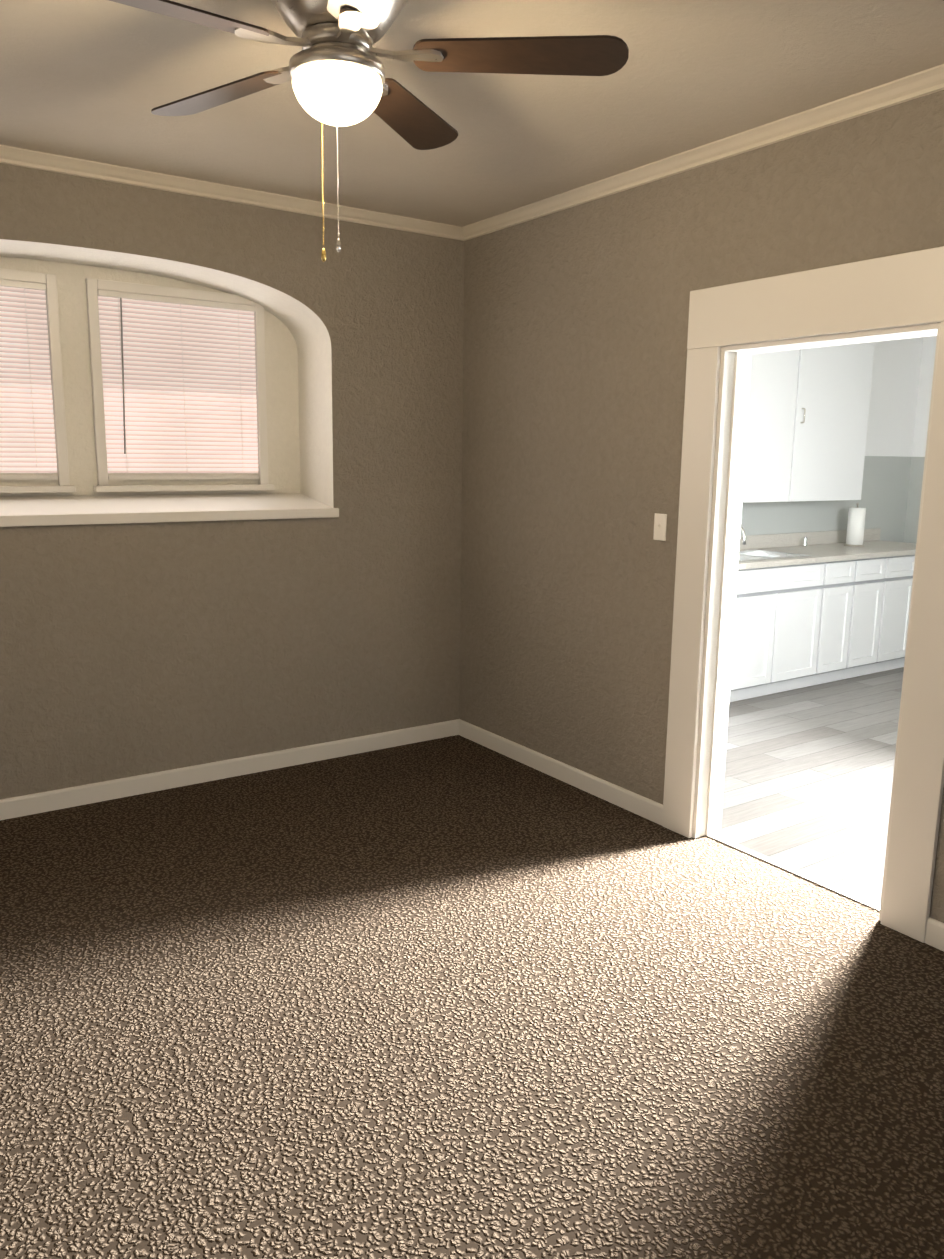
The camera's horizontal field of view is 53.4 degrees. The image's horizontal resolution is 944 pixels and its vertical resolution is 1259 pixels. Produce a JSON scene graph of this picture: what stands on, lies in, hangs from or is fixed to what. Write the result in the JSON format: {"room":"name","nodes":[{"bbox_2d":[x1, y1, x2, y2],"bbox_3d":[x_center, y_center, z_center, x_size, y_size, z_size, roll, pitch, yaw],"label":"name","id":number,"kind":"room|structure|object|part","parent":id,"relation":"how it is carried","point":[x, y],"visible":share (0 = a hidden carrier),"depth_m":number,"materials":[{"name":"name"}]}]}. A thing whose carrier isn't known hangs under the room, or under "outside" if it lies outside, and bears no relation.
{"room":"empty living room","nodes":[
{"label":"empty living room","id":0,"kind":"room"},
{"bbox_2d":[0,163,464,799],"bbox_3d":[-1.759,-0.619,4.370,4.110,2.776,0.500,-6,13,-34],"label":"wall","id":1,"kind":"structure","parent":0,"point":[130,649],"depth_m":4.62,"materials":[{"name":"beige paint"}]},
{"bbox_2d":[0,268,75,492],"bbox_3d":[-2.258,-1.091,4.115,0.900,0.975,0.125,-6,13,-34],"label":"window","id":2,"kind":"structure","parent":1,"relation":"in","point":[18,441],"depth_m":4.26,"materials":[{"name":"white"}]},
{"bbox_3d":[-2.247,-1.094,4.099,0.766,0.870,0.032,-6,13,-34],"label":"left window blind rails","id":3,"kind":"part","parent":2,"relation":"part of","materials":[{"name":"plastic"}]},
{"bbox_2d":[0,493,338,526],"bbox_3d":[-1.720,-0.555,4.332,2.240,0.106,0.424,-6,13,-34],"label":"sill","id":4,"kind":"structure","parent":1,"relation":"attached to","point":[55,510],"depth_m":4.40,"materials":[{"name":"white wood"}]},
{"bbox_2d":[85,278,273,491],"bbox_3d":[-1.443,-1.183,4.669,0.900,0.975,0.125,-6,13,-34],"label":"window","id":5,"kind":"structure","parent":1,"relation":"in","point":[212,368],"depth_m":4.63,"materials":[{"name":"white"}]},
{"bbox_2d":[120,298,125,453],"bbox_3d":[-1.658,-1.200,4.456,0.027,0.720,0.013,-6,13,-34],"label":"blind wand","id":6,"kind":"object","parent":5,"relation":"hanging from","point":[123,375],"visible":0.88,"depth_m":4.45,"materials":[{"name":"grey plastic"}]},
{"bbox_3d":[-1.432,-1.185,4.653,0.766,0.870,0.032,-6,13,-34],"label":"right window blind rails","id":7,"kind":"part","parent":5,"relation":"part of","materials":[{"name":"plastic"}]},
{"bbox_2d":[0,720,455,819],"bbox_3d":[-1.615,0.740,4.419,3.750,0.090,0.014,-6,13,-34],"label":"baseboard","id":8,"kind":"structure","parent":1,"relation":"attached to","point":[69,797],"depth_m":4.64,"materials":[{"name":"white wood"}]},
{"bbox_2d":[0,145,463,240],"bbox_3d":[-1.593,-1.912,3.895,3.690,0.055,0.050,-6,13,-34],"label":"crown molding","id":9,"kind":"structure","parent":1,"relation":"attached to","point":[9,155],"depth_m":4.19,"materials":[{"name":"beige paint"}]},
{"bbox_2d":[0,735,943,1258],"bbox_3d":[-0.026,1.262,2.241,3.830,0.100,5.500,-6,13,-34],"label":"floor carpet","id":10,"kind":"object","parent":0,"point":[454,997],"visible":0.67,"depth_m":2.64,"materials":[{"name":"brown carpet"}]},
{"bbox_2d":[705,834,879,911],"bbox_3d":[1.264,0.953,3.712,0.040,0.006,0.890,-6,13,-34],"label":"threshold","id":11,"kind":"object","parent":10,"relation":"on","point":[838,890],"depth_m":3.68,"materials":[{"name":"white wood"}]},
{"bbox_2d":[0,0,943,226],"bbox_3d":[-0.156,-1.590,1.781,4.030,0.120,6.200,-6,13,-34],"label":"ceiling","id":12,"kind":"structure","parent":0,"point":[95,80],"depth_m":3.08,"materials":[{"name":"paint"}]},
{"bbox_2d":[109,0,628,261],"bbox_3d":[-0.383,-1.274,2.301,1.309,0.694,1.368,-6,13,-34],"label":"ceiling fan","id":13,"kind":"object","parent":12,"relation":"hanging from","point":[334,71],"visible":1,"depth_m":2.27,"materials":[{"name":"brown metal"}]},
{"bbox_3d":[-0.376,-1.149,2.356,0.013,0.428,0.012,-6,13,-34],"label":"pull cord","id":14,"kind":"part","parent":13,"relation":"part of","materials":[{"name":"gold metal"}]},
{"bbox_3d":[-0.333,-1.310,2.329,0.222,0.100,0.222,-6,13,-34],"label":"lamp shade","id":15,"kind":"part","parent":13,"relation":"part of","materials":[{"name":"white glass"}]},
{"bbox_3d":[-0.344,-1.175,2.404,0.013,0.393,0.012,-6,13,-34],"label":"pull cord","id":16,"kind":"part","parent":13,"relation":"part of","materials":[{"name":"silver metal"}]},
{"bbox_2d":[459,90,943,922],"bbox_3d":[1.626,-0.314,2.971,0.160,2.776,5.700,-6,13,-34],"label":"wall","id":17,"kind":"structure","parent":0,"point":[575,336],"depth_m":4.25,"materials":[{"name":"beige paint"}]},
{"bbox_2d":[456,719,662,824],"bbox_3d":[0.390,0.697,4.800,0.014,0.090,1.620,-6,13,-34],"label":"baseboard","id":18,"kind":"structure","parent":17,"relation":"attached to","point":[651,810],"depth_m":4.67,"materials":[{"name":"white wood"}]},
{"bbox_2d":[653,513,666,540],"bbox_3d":[0.800,-0.437,4.006,0.016,0.114,0.070,-6,13,-34],"label":"light switch","id":19,"kind":"object","parent":17,"relation":"attached to","point":[660,523],"visible":1,"depth_m":4.00,"materials":[{"name":"white plastic"}]},
{"bbox_2d":[460,64,943,240],"bbox_3d":[1.501,-1.657,2.745,0.050,0.055,5.500,-6,13,-34],"label":"crown molding","id":20,"kind":"structure","parent":17,"relation":"attached to","point":[908,88],"depth_m":3.49,"materials":[{"name":"beige paint"}]},
{"bbox_2d":[662,246,943,942],"bbox_3d":[1.204,-0.144,3.457,0.022,2.255,1.210,-6,13,-34],"label":"door frame","id":21,"kind":"structure","parent":17,"relation":"attached to","point":[900,290],"depth_m":3.22,"materials":[{"name":"white wood"}]},
{"bbox_2d":[692,322,940,920],"bbox_3d":[1.278,-0.043,3.528,0.162,2.031,0.892,-6,13,-34],"label":"lining","id":22,"kind":"object","parent":17,"relation":"attached to","point":[732,410],"visible":0.65,"depth_m":3.81,"materials":[{"name":"white wood"}]},
{"bbox_2d":[925,917,943,950],"bbox_3d":[2.288,1.223,2.096,0.014,0.090,2.650,-6,13,-34],"label":"baseboard","id":23,"kind":"structure","parent":17,"relation":"attached to","point":[934,935],"depth_m":3.14,"materials":[{"name":"white wood"}]},
{"bbox_2d":[740,336,936,542],"bbox_3d":[1.265,-0.440,3.627,0.004,2.776,4.810,-6,13,-34],"label":"wall","id":24,"kind":"structure","parent":0,"point":[899,409],"depth_m":3.27,"materials":[{"name":"grey paint"}]},
{"bbox_2d":[742,349,801,502],"bbox_3d":[1.907,-1.465,6.476,0.623,1.130,0.307,-6,13,-34],"label":"upper cabinet","id":25,"kind":"object","parent":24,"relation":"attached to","point":[775,390],"depth_m":6.40,"materials":[{"name":"white paint"}]},
{"bbox_2d":[739,528,880,549],"bbox_3d":[1.880,-0.624,6.797,3.700,0.100,0.020,-6,13,-34],"label":"backsplash","id":26,"kind":"structure","parent":24,"relation":"attached to","point":[805,538],"depth_m":7.24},
{"bbox_2d":[794,343,873,500],"bbox_3d":[2.519,-1.534,6.892,0.863,1.130,0.307,-6,13,-34],"label":"upper cabinet","id":27,"kind":"object","parent":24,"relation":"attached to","point":[807,419],"depth_m":6.77,"materials":[{"name":"white paint"}]},
{"label":"outside","id":28,"kind":"structure","parent":0,"visible":0},
{"bbox_2d":[713,667,903,904],"bbox_3d":[3.066,0.764,5.157,4.620,0.098,4.460,-6,13,-34],"label":"floor","id":29,"kind":"structure","parent":28,"point":[808,778],"depth_m":4.82,"materials":[{"name":"grey wood"}]},
{"bbox_2d":[729,570,740,701],"bbox_3d":[1.218,0.049,6.100,0.688,0.912,0.607,-6,13,-34],"label":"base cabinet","id":30,"kind":"object","parent":29,"relation":"on","point":[739,571],"depth_m":6.08,"materials":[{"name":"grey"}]},
{"bbox_2d":[733,562,832,701],"bbox_3d":[1.858,-0.022,6.535,1.134,0.912,0.607,-6,13,-34],"label":"base cabinet","id":31,"kind":"object","parent":29,"relation":"on","point":[816,608],"depth_m":6.35,"materials":[{"name":"white wood"}]},
{"bbox_2d":[738,542,915,569],"bbox_3d":[2.054,-0.508,6.560,3.700,0.038,0.636,-6,13,-34],"label":"countertop","id":32,"kind":"structure","parent":31,"relation":"on","point":[828,551],"depth_m":6.79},
{"bbox_2d":[739,526,748,545],"bbox_3d":[1.850,-0.643,6.550,0.150,0.218,0.240,-6,13,-34],"label":"faucet","id":33,"kind":"object","parent":32,"relation":"on","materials":[{"name":"silver metal"}]},
{"bbox_2d":[738,550,808,561],"bbox_3d":[1.877,-0.426,6.458,0.804,0.174,0.491,-6,13,-34],"label":"sink","id":34,"kind":"object","parent":32,"relation":"in","point":[744,555],"depth_m":6.64,"materials":[{"name":"silver metal"}]},
{"bbox_2d":[844,503,865,546],"bbox_3d":[2.965,-0.811,7.242,0.150,0.330,0.150,-6,13,-34],"label":"paper towel holder","id":35,"kind":"object","parent":32,"relation":"on","point":[855,528],"visible":1,"depth_m":7.20,"materials":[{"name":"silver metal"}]},
{"bbox_2d":[825,558,864,682],"bbox_3d":[2.418,-0.085,6.916,0.494,0.912,0.607,-6,13,-34],"label":"base cabinet","id":36,"kind":"object","parent":29,"relation":"on","point":[848,577],"depth_m":6.74,"materials":[{"name":"white wood"}]},
{"bbox_2d":[853,558,896,676],"bbox_3d":[2.722,-0.120,7.123,0.514,0.912,0.607,-6,13,-34],"label":"base cabinet","id":37,"kind":"object","parent":29,"relation":"on","point":[877,592],"depth_m":6.95,"materials":[{"name":"white wood"}]},
{"bbox_2d":[885,554,914,670],"bbox_3d":[3.045,-0.156,7.343,0.538,0.912,0.607,-6,13,-34],"label":"base cabinet","id":38,"kind":"object","parent":29,"relation":"on","point":[903,569],"depth_m":7.13,"materials":[{"name":"white wood"}]}
]}

